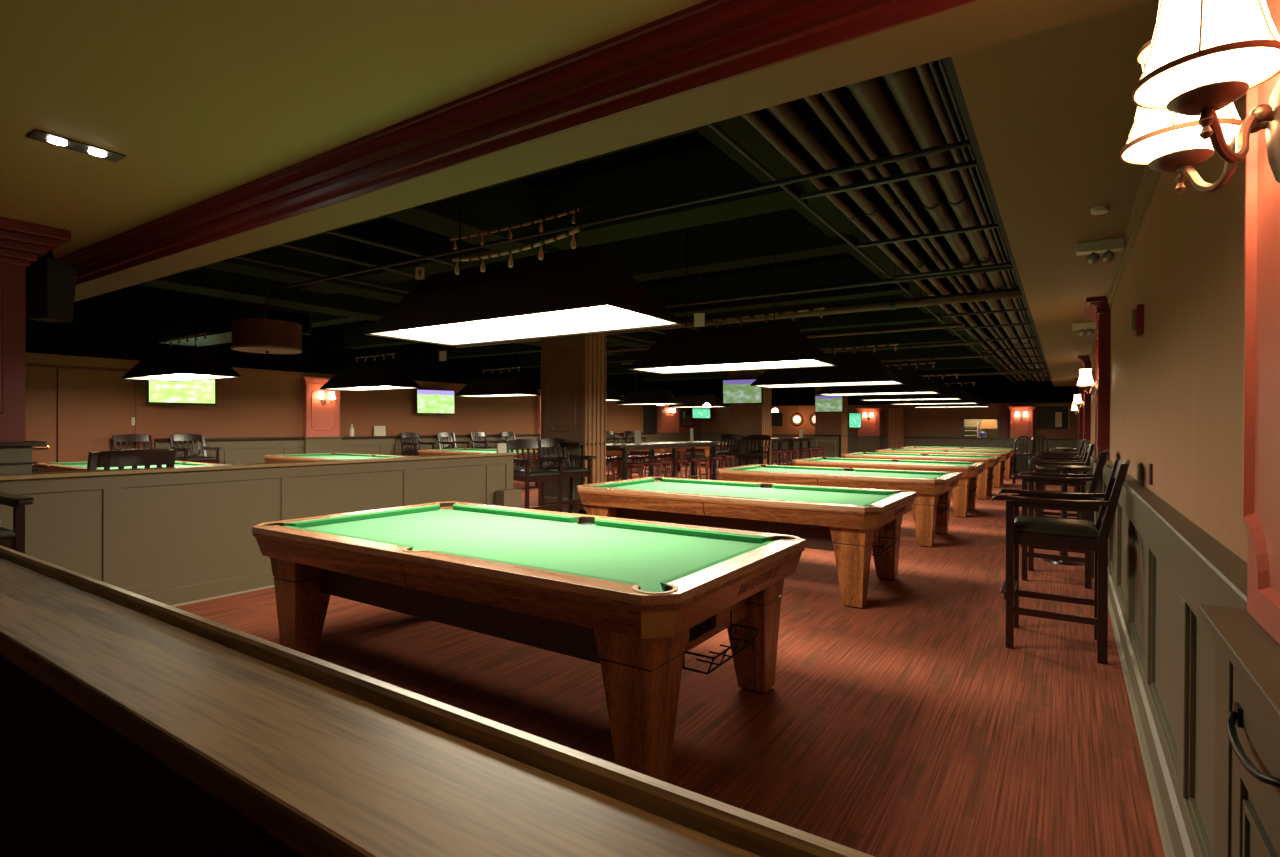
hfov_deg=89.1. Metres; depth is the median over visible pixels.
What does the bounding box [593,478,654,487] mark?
cushion
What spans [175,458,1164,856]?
floor
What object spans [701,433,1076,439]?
trim
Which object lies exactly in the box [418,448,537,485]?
pool table
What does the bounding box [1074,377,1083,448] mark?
pilaster
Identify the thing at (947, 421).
wall
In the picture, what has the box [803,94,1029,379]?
ceiling pipe
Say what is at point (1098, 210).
smoke detector
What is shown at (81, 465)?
pool table
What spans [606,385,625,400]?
pendant lamp
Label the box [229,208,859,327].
air duct
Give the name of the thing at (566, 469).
seat cushion
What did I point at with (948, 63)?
trim
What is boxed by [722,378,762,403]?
television
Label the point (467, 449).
cushion
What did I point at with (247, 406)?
wall
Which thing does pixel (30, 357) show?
trim
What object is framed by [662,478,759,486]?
cushion
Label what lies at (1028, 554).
chair
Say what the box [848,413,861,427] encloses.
television
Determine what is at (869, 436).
pilaster
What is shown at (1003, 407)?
wall panel
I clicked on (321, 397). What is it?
wall sconce
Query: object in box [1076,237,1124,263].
emergency light
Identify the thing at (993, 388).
wall
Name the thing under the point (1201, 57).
wall sconce
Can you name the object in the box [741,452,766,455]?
seat cushion
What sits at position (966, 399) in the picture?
hood
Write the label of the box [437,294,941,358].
ceiling beam
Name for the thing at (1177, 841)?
baseboard
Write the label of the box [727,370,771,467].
column
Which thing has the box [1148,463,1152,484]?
outlet plate
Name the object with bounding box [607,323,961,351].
ceiling pipe
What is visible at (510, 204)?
trim
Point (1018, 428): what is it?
pilaster
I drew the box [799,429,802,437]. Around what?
menu card
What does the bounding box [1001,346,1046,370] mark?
strut
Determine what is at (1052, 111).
ceiling
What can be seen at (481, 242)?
track light
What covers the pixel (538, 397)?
pilaster
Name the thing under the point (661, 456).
bar stool
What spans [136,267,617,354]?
trim
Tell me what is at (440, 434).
chair
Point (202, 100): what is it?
ceiling
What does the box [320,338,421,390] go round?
pendant lamp
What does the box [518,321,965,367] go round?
trim
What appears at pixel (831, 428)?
column
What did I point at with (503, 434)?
chair
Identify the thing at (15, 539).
chair
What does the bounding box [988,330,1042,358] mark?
strut
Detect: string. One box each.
[167,332,209,344]
[352,353,397,361]
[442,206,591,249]
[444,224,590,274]
[480,367,520,373]
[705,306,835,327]
[820,343,905,354]
[885,362,941,369]
[922,374,958,379]
[945,382,976,386]
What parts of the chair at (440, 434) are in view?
leg, crest rail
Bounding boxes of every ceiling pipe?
[279,243,665,334]
[283,139,970,288]
[326,230,698,328]
[455,288,1022,347]
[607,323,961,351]
[621,341,979,364]
[662,266,1012,307]
[708,123,1013,382]
[740,111,1019,381]
[767,102,1024,380]
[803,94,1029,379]
[822,90,1033,380]
[846,77,1040,381]
[880,354,992,361]
[882,67,1045,380]
[915,63,1048,380]
[920,370,1042,376]
[928,61,1049,380]
[937,59,1050,380]
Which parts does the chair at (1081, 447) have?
armrest, armrest, leg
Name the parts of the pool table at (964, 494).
rail, rail moulding, leg, leg, rail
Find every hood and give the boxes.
[121,347,240,381]
[320,365,421,390]
[364,246,681,345]
[455,376,540,396]
[616,390,682,404]
[627,322,836,373]
[668,395,727,407]
[750,354,904,387]
[817,370,939,395]
[889,387,977,404]
[913,393,989,407]
[980,419,997,428]
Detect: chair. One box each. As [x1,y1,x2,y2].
[0,491,33,553]
[32,465,48,472]
[87,449,175,469]
[112,434,168,449]
[170,434,222,463]
[399,432,436,455]
[437,432,471,448]
[470,432,502,448]
[500,432,518,470]
[504,439,566,511]
[536,438,595,512]
[606,431,628,464]
[623,431,647,462]
[710,434,742,479]
[737,435,770,465]
[992,459,1129,664]
[1012,450,1109,588]
[1013,436,1033,483]
[1028,443,1094,519]
[1029,435,1047,470]
[1034,441,1090,515]
[1036,439,1085,491]
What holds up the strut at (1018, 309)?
hanging from the ceiling at (691, 140)
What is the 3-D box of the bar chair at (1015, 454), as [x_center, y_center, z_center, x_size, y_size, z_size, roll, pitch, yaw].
[9.457,0.776,16.044,0.424,1.192,0.422,0,0,33]
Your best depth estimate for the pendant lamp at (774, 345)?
6.51 m
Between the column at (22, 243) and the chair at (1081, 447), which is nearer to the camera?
the column at (22, 243)
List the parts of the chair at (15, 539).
seat frame, armrest, leg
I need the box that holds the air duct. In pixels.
[159,305,310,346]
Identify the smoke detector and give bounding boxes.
[1090,205,1109,214]
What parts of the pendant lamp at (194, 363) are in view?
hanging rod, light panel, hanging rod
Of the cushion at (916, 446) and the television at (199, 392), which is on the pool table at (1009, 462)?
the cushion at (916, 446)
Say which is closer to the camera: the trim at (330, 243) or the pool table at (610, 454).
the trim at (330, 243)
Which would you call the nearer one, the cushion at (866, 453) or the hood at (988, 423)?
the cushion at (866, 453)
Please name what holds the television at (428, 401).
attached to the wall at (247, 406)
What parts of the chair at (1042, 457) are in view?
leg, armrest, armrest, seat frame, leg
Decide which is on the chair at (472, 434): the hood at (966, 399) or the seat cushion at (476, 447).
the seat cushion at (476, 447)
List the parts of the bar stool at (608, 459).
seat, leg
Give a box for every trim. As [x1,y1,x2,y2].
[0,545,874,856]
[25,352,622,396]
[58,0,976,285]
[135,380,150,448]
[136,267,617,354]
[154,433,656,440]
[191,125,708,269]
[201,233,654,346]
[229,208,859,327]
[343,257,909,348]
[383,181,560,257]
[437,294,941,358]
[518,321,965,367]
[606,343,983,374]
[643,357,996,380]
[697,102,1011,374]
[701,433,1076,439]
[942,56,1053,385]
[1080,440,1247,609]
[1089,165,1161,361]
[1089,465,1212,856]
[1108,602,1168,856]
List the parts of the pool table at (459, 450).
rail, rail moulding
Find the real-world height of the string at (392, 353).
0.114 m
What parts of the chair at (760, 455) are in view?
leg, leg, seat frame, crest rail, leg, leg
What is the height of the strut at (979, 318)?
0.730 m
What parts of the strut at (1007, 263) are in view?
threaded rod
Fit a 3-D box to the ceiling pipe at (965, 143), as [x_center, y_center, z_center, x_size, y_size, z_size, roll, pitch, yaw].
[-1.051,-1.489,5.139,6.580,0.035,0.037,0,0,33]
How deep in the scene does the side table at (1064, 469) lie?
6.69 m
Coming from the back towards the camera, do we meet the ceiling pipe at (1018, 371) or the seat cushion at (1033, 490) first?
the ceiling pipe at (1018, 371)
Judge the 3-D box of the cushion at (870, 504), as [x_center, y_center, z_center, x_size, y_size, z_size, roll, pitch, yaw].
[2.052,0.603,5.479,0.049,0.035,1.150,0,0,33]
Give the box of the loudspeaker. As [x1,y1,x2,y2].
[26,250,76,321]
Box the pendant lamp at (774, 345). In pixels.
[627,211,836,373]
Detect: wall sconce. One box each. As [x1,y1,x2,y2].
[317,391,335,404]
[669,408,675,414]
[863,413,872,420]
[1014,412,1027,419]
[1071,404,1078,414]
[1072,394,1083,408]
[1076,368,1097,395]
[1120,0,1279,192]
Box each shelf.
[0,440,46,464]
[560,442,604,445]
[810,434,844,435]
[965,422,978,437]
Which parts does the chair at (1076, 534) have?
leg, leg, armrest, armrest, seat frame, leg, leg, crest rail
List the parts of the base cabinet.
pull handle, door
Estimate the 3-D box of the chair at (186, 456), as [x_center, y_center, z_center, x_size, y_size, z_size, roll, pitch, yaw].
[-8.101,0.703,11.843,0.726,1.205,0.604,0,0,33]
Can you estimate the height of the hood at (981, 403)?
0.410 m
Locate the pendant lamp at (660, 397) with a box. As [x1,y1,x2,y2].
[616,371,682,404]
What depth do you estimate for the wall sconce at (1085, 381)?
7.26 m
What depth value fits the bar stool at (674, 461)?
12.19 m
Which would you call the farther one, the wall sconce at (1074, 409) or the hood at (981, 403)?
the hood at (981, 403)
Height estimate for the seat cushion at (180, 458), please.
0.068 m
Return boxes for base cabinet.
[1199,605,1279,856]
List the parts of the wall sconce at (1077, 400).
lamp shade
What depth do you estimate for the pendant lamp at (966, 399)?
16.65 m
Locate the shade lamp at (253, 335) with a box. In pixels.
[231,279,301,353]
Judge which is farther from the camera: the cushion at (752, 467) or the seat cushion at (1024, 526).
the cushion at (752, 467)
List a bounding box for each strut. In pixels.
[800,99,977,199]
[857,169,998,247]
[894,213,1011,278]
[919,245,1020,300]
[938,268,1026,316]
[953,287,1031,329]
[968,305,1036,341]
[979,318,1039,351]
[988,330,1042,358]
[995,338,1044,365]
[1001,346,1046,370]
[1006,352,1048,374]
[1010,377,1049,378]
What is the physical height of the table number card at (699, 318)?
1.356 m
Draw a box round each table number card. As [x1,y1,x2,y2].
[415,267,423,279]
[439,351,445,360]
[694,264,704,326]
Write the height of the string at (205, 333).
0.114 m
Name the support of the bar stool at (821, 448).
on the floor
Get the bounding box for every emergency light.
[1072,322,1095,335]
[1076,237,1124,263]
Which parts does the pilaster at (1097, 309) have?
panel moulding, crown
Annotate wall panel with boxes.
[1000,404,1007,437]
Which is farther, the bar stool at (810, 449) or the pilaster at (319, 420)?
the bar stool at (810, 449)
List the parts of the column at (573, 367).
wainscot moulding, panel moulding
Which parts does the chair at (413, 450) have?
leg, crest rail, seat frame, leg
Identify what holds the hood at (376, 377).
attached to the pendant lamp at (376, 377)
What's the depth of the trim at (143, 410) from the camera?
11.59 m
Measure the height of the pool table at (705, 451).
0.803 m
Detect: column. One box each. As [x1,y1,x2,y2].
[0,217,70,473]
[538,332,606,514]
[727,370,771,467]
[810,387,847,457]
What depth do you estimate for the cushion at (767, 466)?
9.60 m
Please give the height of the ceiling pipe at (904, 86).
0.133 m
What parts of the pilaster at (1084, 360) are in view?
crown, panel moulding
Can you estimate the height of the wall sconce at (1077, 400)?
0.302 m
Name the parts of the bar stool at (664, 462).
seat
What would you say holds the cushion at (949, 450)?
on the pool table at (999, 469)
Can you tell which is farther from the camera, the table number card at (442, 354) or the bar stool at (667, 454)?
the bar stool at (667, 454)
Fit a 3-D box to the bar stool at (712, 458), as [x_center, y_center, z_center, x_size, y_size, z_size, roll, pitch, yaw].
[1.552,0.961,13.519,0.344,0.772,0.344,0,0,28]
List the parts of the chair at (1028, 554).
leg, leg, armrest, seat frame, armrest, leg, leg, crest rail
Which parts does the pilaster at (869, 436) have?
panel moulding, crown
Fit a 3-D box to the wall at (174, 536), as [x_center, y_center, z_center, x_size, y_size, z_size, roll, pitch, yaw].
[-3.088,0.829,5.841,0.235,1.058,5.370,0,0,33]
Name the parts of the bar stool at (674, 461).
seat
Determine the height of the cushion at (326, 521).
0.035 m
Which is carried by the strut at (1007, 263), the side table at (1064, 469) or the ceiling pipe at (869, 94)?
the ceiling pipe at (869, 94)
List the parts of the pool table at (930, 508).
rail, rail, rail moulding, leg, leg, rail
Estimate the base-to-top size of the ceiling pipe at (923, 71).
0.048 m
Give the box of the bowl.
[979,431,986,437]
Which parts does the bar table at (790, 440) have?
leg, leg, table frame, leg, leg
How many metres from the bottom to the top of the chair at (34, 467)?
1.205 m
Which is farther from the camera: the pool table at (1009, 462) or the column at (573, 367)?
the pool table at (1009, 462)
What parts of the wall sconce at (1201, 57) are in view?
lamp shade, shade trim, bulb, shade trim, bulb, lamp shade, arm, arm, plate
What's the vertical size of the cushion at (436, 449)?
0.035 m
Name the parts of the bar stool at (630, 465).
seat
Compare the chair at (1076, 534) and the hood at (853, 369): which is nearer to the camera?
the chair at (1076, 534)
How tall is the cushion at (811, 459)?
0.035 m
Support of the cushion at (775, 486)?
on the pool table at (852, 523)
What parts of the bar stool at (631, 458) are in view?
seat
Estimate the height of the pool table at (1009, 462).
0.803 m
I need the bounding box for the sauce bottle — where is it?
[349,424,353,435]
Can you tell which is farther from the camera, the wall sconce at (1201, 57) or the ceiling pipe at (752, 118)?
the ceiling pipe at (752, 118)
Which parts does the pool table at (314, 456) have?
rail moulding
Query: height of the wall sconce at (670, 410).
0.302 m
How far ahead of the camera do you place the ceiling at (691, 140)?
6.00 m
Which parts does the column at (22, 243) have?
panel moulding, crown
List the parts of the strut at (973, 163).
threaded rod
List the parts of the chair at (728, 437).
leg, leg, rail, crest rail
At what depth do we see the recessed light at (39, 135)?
3.08 m
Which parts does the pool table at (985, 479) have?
rail, rail moulding, leg, leg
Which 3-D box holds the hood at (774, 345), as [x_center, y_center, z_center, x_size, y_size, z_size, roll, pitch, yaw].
[0.915,-0.832,6.720,2.020,0.410,0.750,0,0,33]
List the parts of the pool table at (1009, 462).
rail, rail moulding, leg, leg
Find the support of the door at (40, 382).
in the wall at (247, 406)
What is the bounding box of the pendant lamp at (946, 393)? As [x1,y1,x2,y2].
[858,379,961,400]
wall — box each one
[0,452,516,606]
[25,362,700,461]
[26,293,701,397]
[154,433,701,463]
[701,364,1078,467]
[701,402,1078,439]
[965,419,997,437]
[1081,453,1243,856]
[1091,93,1247,562]
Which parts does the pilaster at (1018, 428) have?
panel moulding, crown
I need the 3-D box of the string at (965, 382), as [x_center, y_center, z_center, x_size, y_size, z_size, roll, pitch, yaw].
[8.031,-1.130,16.857,1.400,0.114,0.030,0,0,33]
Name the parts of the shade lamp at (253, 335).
lamp shade, stem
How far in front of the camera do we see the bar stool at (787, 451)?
17.38 m
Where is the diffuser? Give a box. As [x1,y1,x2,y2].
[231,345,301,353]
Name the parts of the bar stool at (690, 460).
seat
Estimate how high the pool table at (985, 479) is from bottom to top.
0.803 m
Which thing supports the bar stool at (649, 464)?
on the floor
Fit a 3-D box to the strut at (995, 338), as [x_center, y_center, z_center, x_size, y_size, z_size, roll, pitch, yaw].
[8.918,-1.862,15.257,1.030,0.730,0.040,0,0,33]
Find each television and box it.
[147,379,216,404]
[416,389,454,414]
[691,408,709,418]
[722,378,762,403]
[815,395,843,412]
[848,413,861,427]
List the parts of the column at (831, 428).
panel moulding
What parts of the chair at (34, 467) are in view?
armrest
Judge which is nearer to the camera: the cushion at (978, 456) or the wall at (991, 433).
the cushion at (978, 456)
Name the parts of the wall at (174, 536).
skirting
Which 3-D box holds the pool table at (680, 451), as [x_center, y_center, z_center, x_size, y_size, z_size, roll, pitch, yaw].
[-0.116,0.904,20.417,2.911,0.803,1.530,0,0,33]
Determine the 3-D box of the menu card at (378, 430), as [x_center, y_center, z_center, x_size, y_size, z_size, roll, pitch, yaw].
[-6.208,0.058,15.504,0.260,0.240,0.060,0,0,-35]
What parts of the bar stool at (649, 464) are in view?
seat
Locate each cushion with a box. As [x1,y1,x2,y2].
[0,527,14,537]
[51,462,87,464]
[176,456,216,460]
[185,463,210,465]
[274,453,330,455]
[284,526,413,550]
[286,504,439,527]
[335,453,371,456]
[375,455,402,456]
[404,449,428,451]
[434,551,637,584]
[436,449,462,450]
[452,504,577,521]
[467,449,496,450]
[475,447,496,448]
[513,469,559,476]
[544,466,588,472]
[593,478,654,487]
[595,519,770,543]
[660,540,777,591]
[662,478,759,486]
[711,452,738,454]
[726,465,760,469]
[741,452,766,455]
[766,465,843,470]
[773,484,893,494]
[804,458,822,460]
[826,458,890,461]
[854,469,945,474]
[864,493,897,506]
[866,453,921,455]
[895,449,942,451]
[899,460,972,463]
[916,446,958,447]
[929,454,989,457]
[949,450,1000,452]
[964,447,1010,449]
[1014,516,1097,537]
[1033,490,1076,492]
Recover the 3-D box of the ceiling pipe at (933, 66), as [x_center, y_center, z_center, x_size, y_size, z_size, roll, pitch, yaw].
[7.186,-1.569,11.812,0.028,0.028,23.360,0,0,33]
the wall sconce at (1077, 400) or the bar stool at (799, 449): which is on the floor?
the bar stool at (799, 449)
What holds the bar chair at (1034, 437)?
on the floor
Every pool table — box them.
[34,461,219,471]
[252,502,805,781]
[263,453,402,461]
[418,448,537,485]
[519,448,629,476]
[577,477,915,608]
[606,443,685,471]
[642,441,726,466]
[716,464,961,546]
[792,457,985,517]
[841,452,1000,499]
[875,449,1010,487]
[901,446,1018,478]
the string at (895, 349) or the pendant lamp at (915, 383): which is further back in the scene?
the pendant lamp at (915, 383)
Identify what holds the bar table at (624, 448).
on the floor
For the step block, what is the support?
on the floor
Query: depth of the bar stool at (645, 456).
13.82 m
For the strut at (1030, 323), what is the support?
hanging from the ceiling at (691, 140)
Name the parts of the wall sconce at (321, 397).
lamp shade, lamp shade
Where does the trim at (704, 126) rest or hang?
attached to the ceiling at (691, 140)
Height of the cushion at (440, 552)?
0.035 m
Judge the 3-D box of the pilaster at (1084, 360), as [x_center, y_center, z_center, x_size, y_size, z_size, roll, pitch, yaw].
[8.792,-0.006,12.889,0.218,2.780,1.155,0,0,33]
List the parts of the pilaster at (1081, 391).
panel moulding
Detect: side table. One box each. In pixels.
[1036,465,1093,565]
[1050,448,1078,451]
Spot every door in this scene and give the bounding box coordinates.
[25,366,55,464]
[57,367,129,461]
[643,405,656,432]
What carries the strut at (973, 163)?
hanging from the ceiling at (691, 140)
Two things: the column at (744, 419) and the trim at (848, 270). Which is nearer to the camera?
the trim at (848, 270)
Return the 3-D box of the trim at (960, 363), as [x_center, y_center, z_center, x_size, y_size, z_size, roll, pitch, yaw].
[5.186,-2.036,21.895,12.000,0.480,0.300,0,0,33]
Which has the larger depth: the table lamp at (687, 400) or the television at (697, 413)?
the television at (697, 413)
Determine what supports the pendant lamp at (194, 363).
hanging from the ceiling at (691, 140)
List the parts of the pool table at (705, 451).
leg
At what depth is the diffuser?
7.27 m
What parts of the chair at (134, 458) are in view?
leg, leg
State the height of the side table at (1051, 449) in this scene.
1.000 m
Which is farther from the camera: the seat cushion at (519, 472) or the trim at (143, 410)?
the trim at (143, 410)
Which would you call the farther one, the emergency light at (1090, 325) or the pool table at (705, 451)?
the pool table at (705, 451)
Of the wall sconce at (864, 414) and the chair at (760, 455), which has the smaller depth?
the chair at (760, 455)
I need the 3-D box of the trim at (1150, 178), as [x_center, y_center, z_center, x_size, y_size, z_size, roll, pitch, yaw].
[8.024,-1.329,11.538,0.055,0.130,23.900,0,0,33]
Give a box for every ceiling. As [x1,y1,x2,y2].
[0,0,705,258]
[105,60,1043,363]
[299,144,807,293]
[951,0,1159,385]
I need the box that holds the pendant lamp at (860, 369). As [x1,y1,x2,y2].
[750,298,904,387]
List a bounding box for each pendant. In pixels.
[790,412,803,425]
[809,413,814,425]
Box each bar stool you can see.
[606,457,614,481]
[611,456,627,480]
[624,462,644,479]
[628,456,644,478]
[642,455,657,476]
[643,461,661,477]
[654,454,666,476]
[654,460,671,477]
[664,453,677,476]
[670,459,687,477]
[685,458,701,478]
[694,457,709,479]
[707,456,722,479]
[720,455,734,467]
[771,451,778,464]
[773,450,785,464]
[781,450,792,465]
[787,449,798,465]
[798,448,808,458]
[805,448,814,457]
[809,447,819,457]
[816,447,825,456]
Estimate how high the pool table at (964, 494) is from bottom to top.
0.803 m
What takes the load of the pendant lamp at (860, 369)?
hanging from the ceiling at (691, 140)
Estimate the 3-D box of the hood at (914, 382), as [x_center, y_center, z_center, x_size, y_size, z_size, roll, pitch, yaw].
[4.363,-0.839,11.969,2.020,0.410,0.750,0,0,33]
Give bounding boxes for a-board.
[1007,442,1028,474]
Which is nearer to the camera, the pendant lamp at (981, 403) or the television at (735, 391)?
the television at (735, 391)
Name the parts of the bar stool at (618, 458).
seat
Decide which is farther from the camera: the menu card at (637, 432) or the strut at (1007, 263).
the menu card at (637, 432)
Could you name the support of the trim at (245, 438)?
attached to the wall at (247, 406)
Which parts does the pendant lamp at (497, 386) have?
hanging rod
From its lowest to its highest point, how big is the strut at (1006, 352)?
0.730 m
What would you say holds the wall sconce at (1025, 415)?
attached to the pilaster at (1018, 428)
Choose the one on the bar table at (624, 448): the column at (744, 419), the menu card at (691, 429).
the menu card at (691, 429)
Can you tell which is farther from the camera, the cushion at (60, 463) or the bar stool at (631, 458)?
the bar stool at (631, 458)
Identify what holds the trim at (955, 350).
attached to the wall at (104, 325)
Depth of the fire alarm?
3.89 m
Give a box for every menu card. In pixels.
[374,426,385,435]
[497,443,506,452]
[635,430,640,443]
[690,428,692,441]
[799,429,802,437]
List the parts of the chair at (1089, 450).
leg, armrest, armrest, seat frame, leg, leg, crest rail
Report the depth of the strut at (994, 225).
5.06 m
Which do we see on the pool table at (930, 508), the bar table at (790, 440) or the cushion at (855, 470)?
the cushion at (855, 470)
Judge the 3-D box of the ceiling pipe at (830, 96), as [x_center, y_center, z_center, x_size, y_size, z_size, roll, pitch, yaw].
[6.797,-1.602,12.068,0.048,0.048,23.360,0,0,33]
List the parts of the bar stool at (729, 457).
seat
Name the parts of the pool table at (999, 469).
rail, rail moulding, leg, leg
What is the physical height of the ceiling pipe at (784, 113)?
0.097 m
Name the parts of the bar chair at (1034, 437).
frame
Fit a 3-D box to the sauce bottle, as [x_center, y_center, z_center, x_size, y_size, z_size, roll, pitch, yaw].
[-6.546,0.037,14.770,0.100,0.285,0.098,0,0,33]
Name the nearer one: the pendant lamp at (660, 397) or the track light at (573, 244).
the track light at (573, 244)
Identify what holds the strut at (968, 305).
hanging from the ceiling at (691, 140)
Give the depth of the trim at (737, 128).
5.23 m
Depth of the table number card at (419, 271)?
4.20 m
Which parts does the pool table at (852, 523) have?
leg, rail, rail, rail moulding, leg, ball return panel, leg, rail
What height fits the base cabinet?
1.060 m
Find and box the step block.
[495,488,521,507]
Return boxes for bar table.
[606,441,722,479]
[771,438,785,464]
[772,437,814,465]
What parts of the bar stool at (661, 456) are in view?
seat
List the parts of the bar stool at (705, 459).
seat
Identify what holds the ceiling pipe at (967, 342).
attached to the ceiling pipe at (713, 126)
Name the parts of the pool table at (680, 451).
leg, leg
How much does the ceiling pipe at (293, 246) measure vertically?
0.040 m
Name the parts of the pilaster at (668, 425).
panel moulding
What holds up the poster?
attached to the framed board
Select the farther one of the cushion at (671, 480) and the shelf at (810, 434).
the shelf at (810, 434)
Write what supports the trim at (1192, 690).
attached to the wainscoting at (1182, 584)
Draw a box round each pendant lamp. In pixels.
[121,294,240,381]
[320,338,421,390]
[364,161,681,345]
[455,346,540,396]
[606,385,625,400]
[616,371,682,404]
[627,211,836,373]
[750,298,904,387]
[817,328,939,395]
[858,379,961,400]
[889,359,977,404]
[913,369,989,407]
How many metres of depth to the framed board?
21.91 m
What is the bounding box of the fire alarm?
[1130,304,1143,336]
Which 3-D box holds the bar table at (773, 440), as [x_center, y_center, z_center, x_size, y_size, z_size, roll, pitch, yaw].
[3.232,0.809,17.680,0.800,1.050,1.900,0,0,33]
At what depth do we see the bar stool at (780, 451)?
16.96 m
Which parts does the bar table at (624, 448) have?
leg, leg, table frame, leg, leg, leg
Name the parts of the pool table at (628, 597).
leg, rail, rail, rail moulding, leg, ball return panel, rail, leg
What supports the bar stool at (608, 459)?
on the floor
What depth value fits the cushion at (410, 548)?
3.44 m
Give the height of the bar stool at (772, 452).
0.772 m
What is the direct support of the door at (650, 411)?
in the wall at (247, 406)
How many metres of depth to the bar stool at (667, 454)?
14.72 m
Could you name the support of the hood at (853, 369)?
attached to the pendant lamp at (860, 369)
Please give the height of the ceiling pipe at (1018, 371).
0.088 m
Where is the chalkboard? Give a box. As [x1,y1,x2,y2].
[771,413,782,425]
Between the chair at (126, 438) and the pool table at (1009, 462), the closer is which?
the chair at (126, 438)
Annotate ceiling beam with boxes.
[74,0,1149,301]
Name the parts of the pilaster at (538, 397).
panel moulding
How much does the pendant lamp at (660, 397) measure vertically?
1.600 m
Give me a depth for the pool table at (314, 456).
12.40 m
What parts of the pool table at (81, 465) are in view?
rail moulding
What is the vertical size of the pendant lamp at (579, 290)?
1.600 m
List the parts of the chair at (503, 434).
crest rail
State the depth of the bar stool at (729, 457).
13.80 m
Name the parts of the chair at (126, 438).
leg, crest rail, leg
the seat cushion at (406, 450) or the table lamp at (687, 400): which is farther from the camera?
the table lamp at (687, 400)
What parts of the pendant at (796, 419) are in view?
glowing globe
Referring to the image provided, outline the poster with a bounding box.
[1055,412,1061,426]
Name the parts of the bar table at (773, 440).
leg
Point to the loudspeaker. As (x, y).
(50, 282)
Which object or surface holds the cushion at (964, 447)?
on the pool table at (1009, 462)
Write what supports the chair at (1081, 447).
on the floor
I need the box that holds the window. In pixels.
[962,418,999,439]
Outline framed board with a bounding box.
[1037,404,1069,429]
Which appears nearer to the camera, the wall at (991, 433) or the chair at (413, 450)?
the chair at (413, 450)
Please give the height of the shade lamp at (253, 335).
1.398 m
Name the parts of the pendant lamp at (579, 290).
hanging rod, light panel, hanging rod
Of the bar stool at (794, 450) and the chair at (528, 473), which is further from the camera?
the bar stool at (794, 450)
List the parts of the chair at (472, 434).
leg, crest rail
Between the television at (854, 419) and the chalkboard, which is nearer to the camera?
the television at (854, 419)
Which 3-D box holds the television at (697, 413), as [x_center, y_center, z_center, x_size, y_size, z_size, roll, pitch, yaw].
[2.565,-0.666,28.606,0.950,0.477,0.521,0,0,-28]
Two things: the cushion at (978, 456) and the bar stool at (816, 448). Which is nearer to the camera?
the cushion at (978, 456)
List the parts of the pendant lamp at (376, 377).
light panel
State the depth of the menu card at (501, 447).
7.94 m
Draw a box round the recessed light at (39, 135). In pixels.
[26,129,125,161]
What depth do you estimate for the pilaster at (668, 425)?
26.69 m
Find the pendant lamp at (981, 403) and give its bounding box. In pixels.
[913,369,989,407]
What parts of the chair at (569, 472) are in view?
leg, crest rail, armrest, rail, leg, leg, seat frame, armrest, leg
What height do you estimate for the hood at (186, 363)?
0.410 m
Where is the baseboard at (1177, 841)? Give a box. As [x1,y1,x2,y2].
[1108,568,1193,856]
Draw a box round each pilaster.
[300,376,342,453]
[537,392,540,438]
[658,404,680,459]
[855,408,882,452]
[888,408,904,448]
[1008,406,1035,467]
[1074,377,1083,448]
[1077,355,1090,492]
[1084,296,1110,522]
[1242,0,1279,644]
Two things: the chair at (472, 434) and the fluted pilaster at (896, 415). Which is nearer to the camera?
the chair at (472, 434)
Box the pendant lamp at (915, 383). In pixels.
[817,328,939,395]
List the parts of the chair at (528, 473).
leg, crest rail, armrest, rail, leg, seat frame, leg, armrest, leg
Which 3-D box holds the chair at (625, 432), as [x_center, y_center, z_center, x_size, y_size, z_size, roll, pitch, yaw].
[-0.180,0.687,23.809,0.726,1.205,0.604,0,0,33]
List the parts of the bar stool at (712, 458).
seat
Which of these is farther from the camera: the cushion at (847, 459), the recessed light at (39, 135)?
the cushion at (847, 459)
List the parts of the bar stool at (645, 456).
seat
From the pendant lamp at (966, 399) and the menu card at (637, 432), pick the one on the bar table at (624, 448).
the menu card at (637, 432)
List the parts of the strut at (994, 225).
threaded rod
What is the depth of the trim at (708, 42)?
2.44 m
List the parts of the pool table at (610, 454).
leg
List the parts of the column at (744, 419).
panel moulding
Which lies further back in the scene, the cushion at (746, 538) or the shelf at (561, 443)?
the shelf at (561, 443)
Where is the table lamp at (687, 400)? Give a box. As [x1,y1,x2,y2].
[668,372,727,407]
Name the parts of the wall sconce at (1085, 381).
lamp shade, shade trim, plate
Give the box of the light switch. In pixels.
[131,417,134,424]
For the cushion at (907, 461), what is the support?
on the pool table at (964, 494)
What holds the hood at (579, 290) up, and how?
attached to the pendant lamp at (579, 290)
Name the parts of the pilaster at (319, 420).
crown, panel moulding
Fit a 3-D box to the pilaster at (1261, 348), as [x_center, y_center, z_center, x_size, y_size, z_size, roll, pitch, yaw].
[0.885,-0.519,0.818,0.185,1.720,1.070,0,0,33]
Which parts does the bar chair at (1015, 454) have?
leg, seat, frame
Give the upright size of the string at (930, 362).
0.114 m
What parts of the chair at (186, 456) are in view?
leg, armrest, leg, crest rail, rail, seat frame, leg, armrest, leg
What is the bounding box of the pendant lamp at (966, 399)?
[889,359,977,404]
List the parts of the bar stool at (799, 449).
seat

